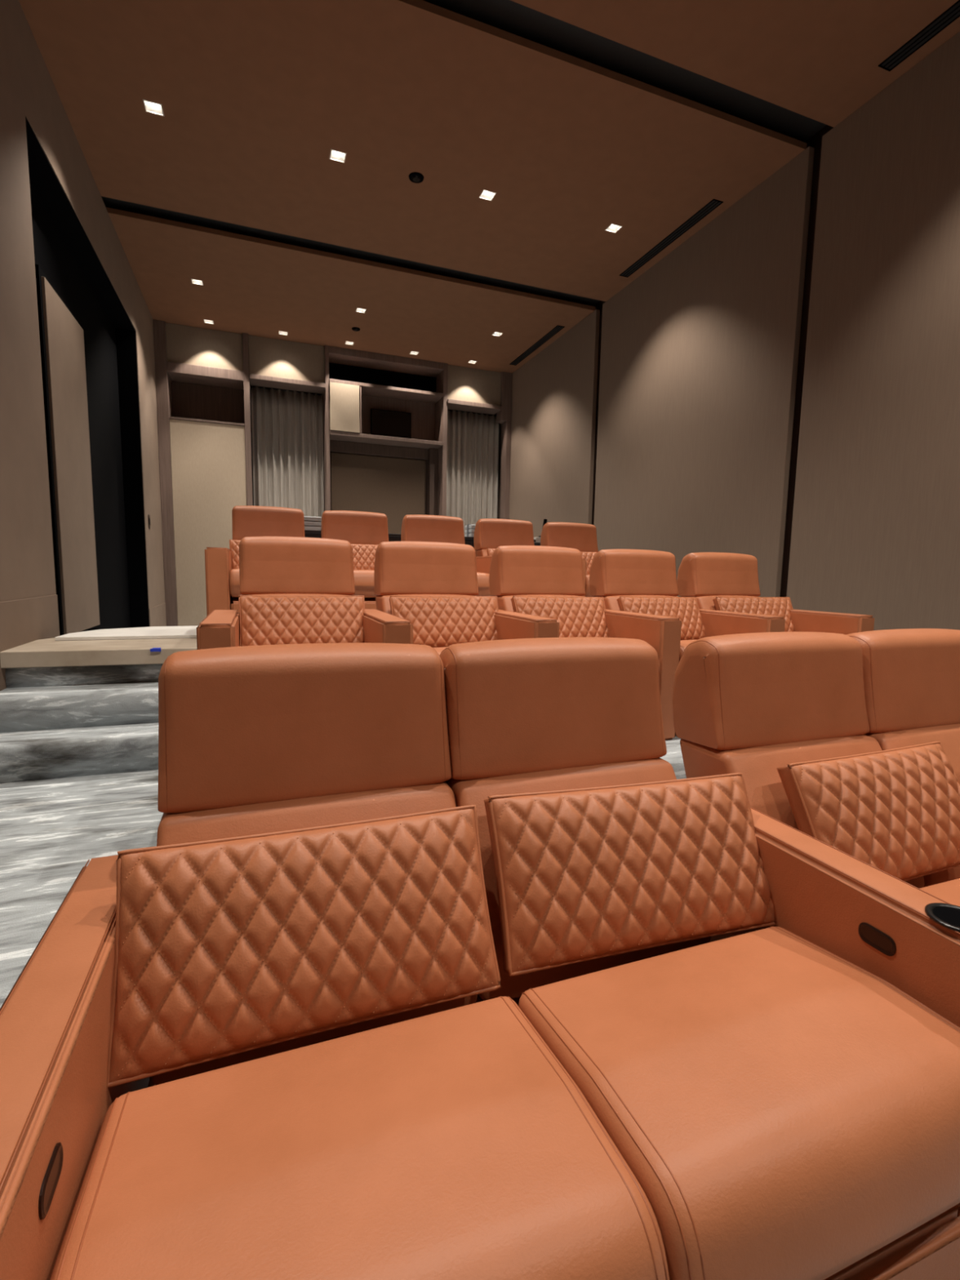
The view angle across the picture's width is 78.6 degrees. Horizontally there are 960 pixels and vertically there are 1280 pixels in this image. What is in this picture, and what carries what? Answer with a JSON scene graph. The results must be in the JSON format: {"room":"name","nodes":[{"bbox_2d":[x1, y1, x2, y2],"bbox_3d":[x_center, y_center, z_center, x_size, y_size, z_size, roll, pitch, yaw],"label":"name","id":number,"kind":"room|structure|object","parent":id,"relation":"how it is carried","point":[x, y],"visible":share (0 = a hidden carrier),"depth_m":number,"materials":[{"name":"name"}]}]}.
{"room":"home theater","nodes":[
{"label":"home theater","id":0,"kind":"room"},
{"bbox_2d":[0,769,163,1008],"bbox_3d":[-0.062,0.758,5.021,7.555,0.120,16.600,-1,7,-21],"label":"floor","id":1,"kind":"structure","parent":0,"point":[50,829],"depth_m":2.75,"materials":[{"name":"grey carpet"}]},
{"bbox_2d":[0,722,158,783],"bbox_3d":[-2.694,0.607,4.408,1.205,0.225,1.850,-1,7,-21],"label":"step","id":2,"kind":"structure","parent":1,"relation":"on","point":[55,753],"depth_m":3.56,"materials":[{"name":"grey carpet"}]},
{"bbox_2d":[0,681,158,733],"bbox_3d":[-2.737,0.369,4.508,1.205,0.225,1.480,-1,7,-21],"label":"step","id":3,"kind":"structure","parent":2,"relation":"on","point":[76,706],"depth_m":3.80,"materials":[{"name":"grey carpet"}]},
{"bbox_2d":[5,663,163,688],"bbox_3d":[-2.780,0.173,4.607,1.205,0.140,1.120,-1,7,-21],"label":"step","id":4,"kind":"structure","parent":3,"relation":"on","point":[15,677],"depth_m":4.03,"materials":[{"name":"grey carpet"}]},
{"bbox_2d":[0,636,959,1279],"bbox_3d":[0.047,0.594,1.139,1.563,1.101,1.082,-1,7,-21],"label":"loveseat","id":5,"kind":"object","parent":1,"relation":"on","point":[780,1101],"visible":0.81,"depth_m":0.86,"materials":[{"name":"orange leather"}]},
{"bbox_2d":[107,804,501,1087],"bbox_3d":[-0.300,0.529,1.094,0.666,0.325,0.219,-1,7,-21],"label":"cushion","id":6,"kind":"object","parent":5,"relation":"on","point":[228,946],"visible":1,"depth_m":1.03,"materials":[{"name":"orange leather"}]},
{"bbox_2d":[49,996,669,1279],"bbox_3d":[-0.162,0.756,0.772,0.661,0.230,0.509,-1,7,-21],"label":"seat cushion","id":7,"kind":"object","parent":5,"relation":"on","point":[466,1142],"depth_m":0.72,"materials":[{"name":"orange leather"}]},
{"bbox_2d":[484,773,775,976],"bbox_3d":[0.356,0.507,1.336,0.679,0.332,0.220,-1,7,-17],"label":"cushion","id":8,"kind":"object","parent":5,"relation":"on","point":[587,873],"visible":1,"depth_m":1.27,"materials":[{"name":"orange leather"}]},
{"bbox_2d":[518,926,959,1279],"bbox_3d":[0.461,0.740,1.006,0.661,0.230,0.509,-1,7,-21],"label":"seat cushion","id":9,"kind":"object","parent":5,"relation":"on","point":[782,1103],"depth_m":0.85,"materials":[{"name":"orange leather"}]},
{"bbox_2d":[671,628,959,906],"bbox_3d":[1.439,0.559,1.663,1.409,1.101,1.082,-1,7,-21],"label":"loveseat","id":10,"kind":"object","parent":1,"relation":"on","point":[753,705],"visible":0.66,"depth_m":1.78,"materials":[{"name":"orange leather"}]},
{"bbox_2d":[777,741,959,881],"bbox_3d":[1.137,0.485,1.637,0.645,0.319,0.217,-2,7,-23],"label":"cushion","id":11,"kind":"object","parent":10,"relation":"on","point":[896,811],"visible":0.85,"depth_m":1.56,"materials":[{"name":"orange leather"}]},
{"bbox_2d":[919,878,959,906],"bbox_3d":[1.166,0.722,1.272,0.616,0.230,0.509,-1,7,-21],"label":"seat cushion","id":12,"kind":"object","parent":10,"relation":"on","point":[948,891],"depth_m":1.47,"materials":[{"name":"orange leather"}]},
{"bbox_2d":[0,0,164,629],"bbox_3d":[-3.213,-1.939,3.426,0.340,5.490,16.270,-1,7,-21],"label":"wall","id":13,"kind":"structure","parent":0,"point":[28,89],"depth_m":5.75,"materials":[{"name":"beige paint"}]},
{"bbox_2d":[35,264,99,635],"bbox_3d":[-4.252,-1.572,6.096,0.100,3.750,1.400,-1,7,-21],"label":"door","id":14,"kind":"structure","parent":13,"relation":"in","point":[61,335],"depth_m":5.86,"materials":[{"name":"beige paint"}]},
{"bbox_2d":[0,594,166,691],"bbox_3d":[-2.965,0.318,3.409,0.008,1.020,15.550,-1,7,-21],"label":"baseboard","id":15,"kind":"structure","parent":13,"relation":"attached to","point":[22,621],"depth_m":4.31,"materials":[{"name":"beige paint"}]},
{"bbox_2d":[147,514,151,528],"bbox_3d":[-5.174,-1.846,9.152,0.020,0.217,0.210,-1,7,-21],"label":"wall switch","id":16,"kind":"object","parent":13,"relation":"attached to","point":[148,515],"visible":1,"depth_m":9.13,"materials":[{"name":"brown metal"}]},
{"bbox_2d":[0,637,196,668],"bbox_3d":[-2.805,0.040,4.652,1.195,0.108,1.470,-1,7,-21],"label":"platform","id":17,"kind":"structure","parent":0,"point":[48,652],"depth_m":4.03,"materials":[{"name":"wood"}]},
{"bbox_2d":[54,626,197,640],"bbox_3d":[-2.848,-0.064,4.951,1.040,0.028,0.820,-1,7,-21],"label":"board","id":18,"kind":"object","parent":17,"relation":"on","point":[156,632],"visible":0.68,"depth_m":4.71,"materials":[{"name":"white wood"}]},
{"bbox_2d":[150,647,160,651],"bbox_3d":[-2.265,0.067,4.101,0.065,0.020,0.060,-1,7,-21],"label":"tape piece","id":19,"kind":"object","parent":17,"relation":"on","point":[154,649],"visible":1,"depth_m":4.08,"materials":[{"name":"blue plastic"}]},
{"bbox_2d":[242,355,500,518],"bbox_3d":[-2.738,-2.974,12.253,7.095,5.540,0.130,-1,7,-21],"label":"wall","id":20,"kind":"structure","parent":0,"point":[242,356],"depth_m":11.55,"materials":[{"name":"wood"}]},
{"bbox_2d":[18,0,959,373],"bbox_3d":[0.117,-4.876,4.454,7.355,0.230,16.700,-1,7,-21],"label":"ceiling","id":21,"kind":"structure","parent":0,"point":[581,117],"depth_m":5.71,"materials":[{"name":"brown paint"}]},
{"bbox_2d":[142,98,164,116],"bbox_3d":[-3.022,-4.968,5.426,0.156,0.081,0.156,-1,7,-21],"label":"ceiling light","id":22,"kind":"object","parent":21,"relation":"attached to","point":[154,108],"visible":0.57,"depth_m":5.47,"materials":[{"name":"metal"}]},
{"bbox_2d":[191,278,203,285],"bbox_3d":[-4.210,-5.370,8.726,0.156,0.081,0.156,-1,7,-21],"label":"ceiling light","id":23,"kind":"object","parent":21,"relation":"attached to","point":[193,281],"visible":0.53,"depth_m":8.78,"materials":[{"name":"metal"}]},
{"bbox_2d":[203,319,213,324],"bbox_3d":[-4.688,-5.541,10.128,0.156,0.081,0.156,-1,7,-21],"label":"ceiling light","id":24,"kind":"object","parent":21,"relation":"attached to","point":[211,322],"visible":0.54,"depth_m":10.18,"materials":[{"name":"metal"}]},
{"bbox_2d":[278,330,288,335],"bbox_3d":[-3.546,-5.570,10.558,0.156,0.081,0.156,-1,7,-21],"label":"ceiling light","id":25,"kind":"object","parent":21,"relation":"attached to","point":[280,332],"visible":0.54,"depth_m":10.61,"materials":[{"name":"metal"}]},
{"bbox_2d":[328,148,346,163],"bbox_3d":[-1.459,-5.007,6.014,0.156,0.081,0.156,-1,7,-21],"label":"ceiling light","id":26,"kind":"object","parent":21,"relation":"attached to","point":[335,155],"visible":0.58,"depth_m":6.06,"materials":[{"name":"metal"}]},
{"bbox_2d":[344,341,354,345],"bbox_3d":[-2.442,-5.597,10.973,0.156,0.081,0.156,-1,7,-21],"label":"ceiling light","id":27,"kind":"object","parent":21,"relation":"attached to","point":[346,342],"visible":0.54,"depth_m":11.02,"materials":[{"name":"metal"}]},
{"bbox_2d":[351,327,359,331],"bbox_3d":[-2.184,-5.466,10.323,0.148,0.028,0.148,-1,7,-21],"label":"ceiling sensor","id":28,"kind":"object","parent":21,"relation":"attached to","point":[356,329],"visible":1,"depth_m":10.30,"materials":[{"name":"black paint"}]},
{"bbox_2d":[355,307,366,313],"bbox_3d":[-1.945,-5.427,9.579,0.156,0.081,0.156,-1,7,-21],"label":"ceiling light","id":29,"kind":"object","parent":21,"relation":"attached to","point":[358,309],"visible":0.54,"depth_m":9.63,"materials":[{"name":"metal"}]},
{"bbox_2d":[408,351,418,355],"bbox_3d":[-1.282,-5.627,11.410,0.156,0.081,0.156,-1,7,-21],"label":"ceiling light","id":30,"kind":"object","parent":21,"relation":"attached to","point":[411,352],"visible":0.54,"depth_m":11.46,"materials":[{"name":"metal"}]},
{"bbox_2d":[408,172,423,183],"bbox_3d":[-0.687,-4.977,6.322,0.165,0.028,0.165,-1,7,-21],"label":"ceiling sensor","id":31,"kind":"object","parent":21,"relation":"attached to","point":[415,177],"visible":1,"depth_m":6.30,"materials":[{"name":"black paint"}]},
{"bbox_2d":[468,360,477,364],"bbox_3d":[-0.150,-5.655,11.836,0.156,0.081,0.156,-1,7,-21],"label":"ceiling light","id":32,"kind":"object","parent":21,"relation":"attached to","point":[470,361],"visible":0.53,"depth_m":11.89,"materials":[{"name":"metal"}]},
{"bbox_2d":[479,189,496,200],"bbox_3d":[0.085,-5.046,6.595,0.156,0.081,0.156,-1,7,-21],"label":"ceiling light","id":33,"kind":"object","parent":21,"relation":"attached to","point":[485,194],"visible":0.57,"depth_m":6.64,"materials":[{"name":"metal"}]},
{"bbox_2d":[492,331,502,336],"bbox_3d":[0.310,-5.484,10.427,0.156,0.081,0.156,-1,7,-21],"label":"ceiling light","id":34,"kind":"object","parent":21,"relation":"attached to","point":[498,334],"visible":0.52,"depth_m":10.48,"materials":[{"name":"metal"}]},
{"bbox_2d":[509,324,564,365],"bbox_3d":[1.029,-5.496,11.000,0.140,0.006,2.060,-1,7,-21],"label":"ceiling vent","id":35,"kind":"object","parent":21,"relation":"in","point":[557,328],"visible":1,"depth_m":10.88,"materials":[{"name":"black metal"}]},
{"bbox_2d":[604,222,622,233],"bbox_3d":[1.638,-5.085,7.180,0.156,0.081,0.156,-1,7,-21],"label":"ceiling light","id":36,"kind":"object","parent":21,"relation":"attached to","point":[612,228],"visible":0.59,"depth_m":7.23,"materials":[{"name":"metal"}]},
{"bbox_2d":[619,199,723,277],"bbox_3d":[2.366,-5.065,7.475,0.140,0.006,1.850,-1,7,-21],"label":"ceiling vent","id":37,"kind":"object","parent":21,"relation":"in","point":[712,205],"visible":1,"depth_m":7.33,"materials":[{"name":"black metal"}]},
{"bbox_2d":[878,0,959,71],"bbox_3d":[3.739,-4.622,3.857,0.140,0.006,2.180,-1,7,-21],"label":"ceiling vent","id":38,"kind":"object","parent":21,"relation":"in","point":[950,15],"visible":1,"depth_m":4.58,"materials":[{"name":"black metal"}]},
{"bbox_2d":[660,733,686,779],"bbox_3d":[1.044,0.639,4.183,5.470,0.350,2.230,-1,7,-21],"label":"floor","id":39,"kind":"structure","parent":0,"point":[673,756],"depth_m":3.00,"materials":[{"name":"grey carpet"}]},
{"bbox_2d":[195,536,413,649],"bbox_3d":[-0.909,0.007,3.021,0.907,1.101,1.082,-1,7,-21],"label":"recliner","id":40,"kind":"object","parent":39,"relation":"on","point":[269,566],"visible":0.34,"depth_m":3.21,"materials":[{"name":"orange leather"}]},
{"bbox_2d":[238,595,364,646],"bbox_3d":[-0.925,-0.073,3.099,0.645,0.319,0.217,-1,7,-20],"label":"cushion","id":41,"kind":"object","parent":40,"relation":"on","point":[264,620],"visible":0.74,"depth_m":3.04,"materials":[{"name":"orange leather"}]},
{"bbox_2d":[373,541,559,654],"bbox_3d":[-0.126,-0.013,3.316,0.760,1.101,1.082,-1,7,-21],"label":"recliner","id":42,"kind":"object","parent":39,"relation":"on","point":[401,568],"visible":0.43,"depth_m":3.49,"materials":[{"name":"orange leather"}]},
{"bbox_2d":[433,646,447,654],"bbox_3d":[-0.095,0.143,3.039,0.616,0.230,0.509,-1,7,-21],"label":"seat cushion","id":43,"kind":"object","parent":42,"relation":"on","point":[439,650],"depth_m":2.89,"materials":[{"name":"orange leather"}]},
{"bbox_2d":[389,595,498,648],"bbox_3d":[-0.187,-0.092,3.377,0.647,0.319,0.216,-1,7,-19],"label":"cushion","id":44,"kind":"object","parent":42,"relation":"on","point":[437,621],"visible":0.77,"depth_m":3.33,"materials":[{"name":"orange leather"}]},
{"bbox_2d":[488,545,681,740],"bbox_3d":[0.588,-0.031,3.585,0.760,1.101,1.082,-1,7,-21],"label":"recliner","id":45,"kind":"object","parent":39,"relation":"on","point":[514,570],"visible":0.41,"depth_m":3.72,"materials":[{"name":"orange leather"}]},
{"bbox_2d":[511,595,608,637],"bbox_3d":[0.519,-0.110,3.643,0.649,0.328,0.217,-2,7,-22],"label":"cushion","id":46,"kind":"object","parent":45,"relation":"on","point":[576,616],"visible":0.66,"depth_m":3.61,"materials":[{"name":"orange leather"}]},
{"bbox_2d":[589,549,785,733],"bbox_3d":[1.302,-0.049,3.853,0.760,1.101,1.082,-1,7,-21],"label":"recliner","id":47,"kind":"object","parent":39,"relation":"on","point":[614,574],"visible":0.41,"depth_m":4.01,"materials":[{"name":"orange leather"}]},
{"bbox_2d":[616,595,705,639],"bbox_3d":[1.230,-0.128,3.910,0.648,0.325,0.217,-2,7,-24],"label":"cushion","id":48,"kind":"object","parent":47,"relation":"on","point":[686,609],"visible":0.62,"depth_m":3.89,"materials":[{"name":"orange leather"}]},
{"bbox_2d":[679,639,697,661],"bbox_3d":[1.333,0.107,3.576,0.616,0.230,0.509,-1,7,-21],"label":"seat cushion","id":49,"kind":"object","parent":47,"relation":"on","point":[684,643],"depth_m":3.32,"materials":[{"name":"orange leather"}]},
{"bbox_2d":[676,552,875,635],"bbox_3d":[2.016,-0.067,4.122,0.760,1.101,1.082,-1,7,-21],"label":"recliner","id":50,"kind":"object","parent":39,"relation":"on","point":[705,576],"visible":0.32,"depth_m":4.28,"materials":[{"name":"orange leather"}]},
{"bbox_2d":[712,596,794,631],"bbox_3d":[1.995,-0.147,4.198,0.646,0.319,0.218,-1,7,-16],"label":"cushion","id":51,"kind":"object","parent":50,"relation":"on","point":[779,606],"visible":0.43,"depth_m":4.17,"materials":[{"name":"orange leather"}]},
{"bbox_2d":[497,31,959,630],"bbox_3d":[3.353,-2.209,5.938,0.220,5.690,16.370,-1,7,-21],"label":"wall","id":52,"kind":"structure","parent":0,"point":[780,388],"depth_m":5.92,"materials":[{"name":"beige paint"}]},
{"bbox_3d":[-2.050,-0.033,10.253,7.555,0.180,5.300,-1,7,-21],"label":"floor","id":53,"kind":"structure","parent":0,"visible":0},
{"bbox_2d":[152,320,253,626],"bbox_3d":[-5.070,-2.930,10.943,1.523,5.308,0.630,-1,7,-21],"label":"wall","id":54,"kind":"structure","parent":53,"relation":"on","point":[202,377],"depth_m":10.65,"materials":[{"name":"beige paint"}]},
{"bbox_2d":[168,416,244,426],"bbox_3d":[-5.003,-3.970,10.816,1.236,0.035,0.573,-1,7,-21],"label":"niche shelf","id":55,"kind":"object","parent":54,"relation":"attached to","point":[171,419],"depth_m":10.53,"materials":[{"name":"grey wood"}]},
{"bbox_2d":[248,334,330,511],"bbox_3d":[-3.688,-2.964,11.452,1.418,5.308,0.650,-1,7,-21],"label":"wall","id":56,"kind":"structure","parent":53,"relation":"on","point":[274,363],"depth_m":11.02,"materials":[{"name":"grey paint"}]},
{"bbox_2d":[250,386,324,516],"bbox_3d":[-3.771,-2.595,11.600,1.318,4.500,0.130,-1,7,-21],"label":"curtain","id":57,"kind":"object","parent":56,"relation":"hanging from","point":[287,425],"visible":0.52,"depth_m":11.47,"materials":[{"name":"grey fabric"}]},
{"bbox_2d":[328,346,448,533],"bbox_3d":[-1.918,-3.009,12.124,2.366,5.308,0.660,-1,7,-21],"label":"media cabinet","id":58,"kind":"object","parent":53,"relation":"on","point":[395,477],"visible":0.61,"depth_m":12.11,"materials":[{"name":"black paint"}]},
{"bbox_2d":[328,378,443,404],"bbox_3d":[-1.915,-5.017,11.855,2.276,0.060,0.595,-1,7,-21],"label":"shelf","id":59,"kind":"object","parent":58,"relation":"attached to","point":[371,391],"depth_m":11.88,"materials":[{"name":"grey wood"}]},
{"bbox_2d":[329,430,443,448],"bbox_3d":[-1.933,-4.059,11.966,2.276,0.070,0.595,-1,7,-21],"label":"shelf","id":60,"kind":"object","parent":58,"relation":"attached to","point":[359,438],"depth_m":11.85,"materials":[{"name":"grey wood"}]},
{"bbox_2d":[370,408,411,438],"bbox_3d":[-1.841,-4.428,12.152,0.840,0.620,0.160,-1,7,-21],"label":"television","id":61,"kind":"object","parent":58,"relation":"on","point":[383,422],"visible":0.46,"depth_m":12.11,"materials":[{"name":"black paint"}]},
{"bbox_2d":[447,364,512,519],"bbox_3d":[-0.099,-3.042,12.697,1.438,5.308,0.450,-1,7,-21],"label":"wall","id":62,"kind":"structure","parent":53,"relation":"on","point":[468,389],"depth_m":12.41,"materials":[{"name":"grey paint"}]},
{"bbox_2d":[446,409,498,534],"bbox_3d":[-0.236,-2.684,12.929,1.291,4.500,0.126,-1,7,-21],"label":"curtain","id":63,"kind":"object","parent":62,"relation":"hanging from","point":[473,439],"visible":0.59,"depth_m":12.81,"materials":[{"name":"grey fabric"}]},
{"bbox_3d":[0.082,0.152,6.595,5.550,0.730,3.040,-1,7,-21],"label":"floor","id":64,"kind":"structure","parent":0,"visible":0},
{"bbox_2d":[204,506,304,616],"bbox_3d":[-1.797,-0.623,5.026,0.944,1.101,1.082,-1,7,-21],"label":"recliner","id":65,"kind":"object","parent":64,"relation":"on","point":[222,582],"visible":0.34,"depth_m":5.18,"materials":[{"name":"orange leather"}]},
{"bbox_2d":[229,539,240,569],"bbox_3d":[-1.842,-0.703,5.093,0.618,0.319,0.216,-1,7,-21],"label":"cushion","id":66,"kind":"object","parent":65,"relation":"on","point":[233,544],"visible":0.09,"depth_m":4.97,"materials":[{"name":"orange leather"}]},
{"bbox_2d":[229,568,240,597],"bbox_3d":[-1.696,-0.469,4.776,0.616,0.230,0.509,-1,7,-21],"label":"seat cushion","id":67,"kind":"object","parent":65,"relation":"on","point":[234,580],"depth_m":4.47,"materials":[{"name":"orange leather"}]},
{"bbox_2d":[320,510,388,608],"bbox_3d":[-0.989,-0.644,5.330,0.777,1.101,1.082,-1,7,-21],"label":"recliner","id":68,"kind":"object","parent":64,"relation":"on","point":[357,527],"visible":0.32,"depth_m":5.51,"materials":[{"name":"orange leather"}]},
{"bbox_2d":[351,569,376,597],"bbox_3d":[-0.966,-0.488,5.050,0.616,0.230,0.509,-1,7,-21],"label":"seat cushion","id":69,"kind":"object","parent":68,"relation":"on","point":[363,579],"depth_m":4.81,"materials":[{"name":"orange leather"}]},
{"bbox_2d":[351,543,378,569],"bbox_3d":[-1.094,-0.722,5.375,0.618,0.319,0.216,-1,7,-21],"label":"cushion","id":70,"kind":"object","parent":68,"relation":"on","point":[363,555],"visible":0.33,"depth_m":5.33,"materials":[{"name":"orange leather"}]},
{"bbox_2d":[304,529,540,551],"bbox_3d":[-0.600,-0.801,7.221,4.200,0.995,0.460,-1,7,-21],"label":"countertop","id":71,"kind":"structure","parent":64,"relation":"on","point":[313,534],"depth_m":6.85,"materials":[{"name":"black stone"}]},
{"bbox_2d":[303,515,321,530],"bbox_3d":[-1.861,-1.299,6.563,0.286,0.158,0.240,-1,7,-21],"label":"stack","id":72,"kind":"object","parent":71,"relation":"on","point":[311,523],"visible":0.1,"depth_m":6.45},
{"bbox_2d":[464,524,475,537],"bbox_3d":[-0.018,-1.345,7.257,0.286,0.158,0.240,-1,7,-21],"label":"stack","id":73,"kind":"object","parent":71,"relation":"on","point":[469,532],"visible":0.35,"depth_m":7.15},
{"bbox_2d":[538,519,546,537],"bbox_3d":[0.823,-1.445,7.617,0.100,0.256,0.080,-1,7,-21],"label":"handset","id":74,"kind":"object","parent":71,"relation":"on","point":[544,520],"visible":0.34,"depth_m":7.61,"materials":[{"name":"black paint"}]},
{"bbox_2d":[400,515,492,595],"bbox_3d":[-0.259,-0.662,5.605,0.777,1.101,1.082,-1,7,-21],"label":"recliner","id":75,"kind":"object","parent":64,"relation":"on","point":[426,528],"visible":0.27,"depth_m":5.78,"materials":[{"name":"orange leather"}]},
{"bbox_2d":[476,572,490,595],"bbox_3d":[-0.236,-0.506,5.325,0.616,0.230,0.509,-1,7,-21],"label":"seat cushion","id":76,"kind":"object","parent":75,"relation":"on","point":[482,577],"depth_m":5.18,"materials":[{"name":"orange leather"}]},
{"bbox_2d":[473,518,586,596],"bbox_3d":[0.471,-0.680,5.880,0.777,1.101,1.082,-1,7,-21],"label":"recliner","id":77,"kind":"object","parent":64,"relation":"on","point":[489,533],"visible":0.3,"depth_m":6.07,"materials":[{"name":"orange leather"}]},
{"bbox_2d":[486,548,495,555],"bbox_3d":[0.385,-0.759,5.931,0.618,0.319,0.216,-1,7,-21],"label":"cushion","id":78,"kind":"object","parent":77,"relation":"on","point":[490,551],"visible":0.02,"depth_m":5.86,"materials":[{"name":"orange leather"}]},
{"bbox_2d":[540,522,598,596],"bbox_3d":[1.200,-0.699,6.154,0.777,1.101,1.082,-1,7,-21],"label":"recliner","id":79,"kind":"object","parent":64,"relation":"on","point":[582,537],"visible":0.26,"depth_m":6.36,"materials":[{"name":"orange leather"}]},
{"bbox_2d":[585,574,592,596],"bbox_3d":[1.224,-0.543,5.874,0.616,0.230,0.509,-1,7,-21],"label":"seat cushion","id":80,"kind":"object","parent":79,"relation":"on","point":[587,584],"depth_m":5.57,"materials":[{"name":"orange leather"}]},
{"bbox_2d":[581,551,597,574],"bbox_3d":[1.133,-0.778,6.213,0.618,0.319,0.216,-1,7,-21],"label":"cushion","id":81,"kind":"object","parent":79,"relation":"on","point":[588,556],"visible":0.12,"depth_m":6.18,"materials":[{"name":"orange leather"}]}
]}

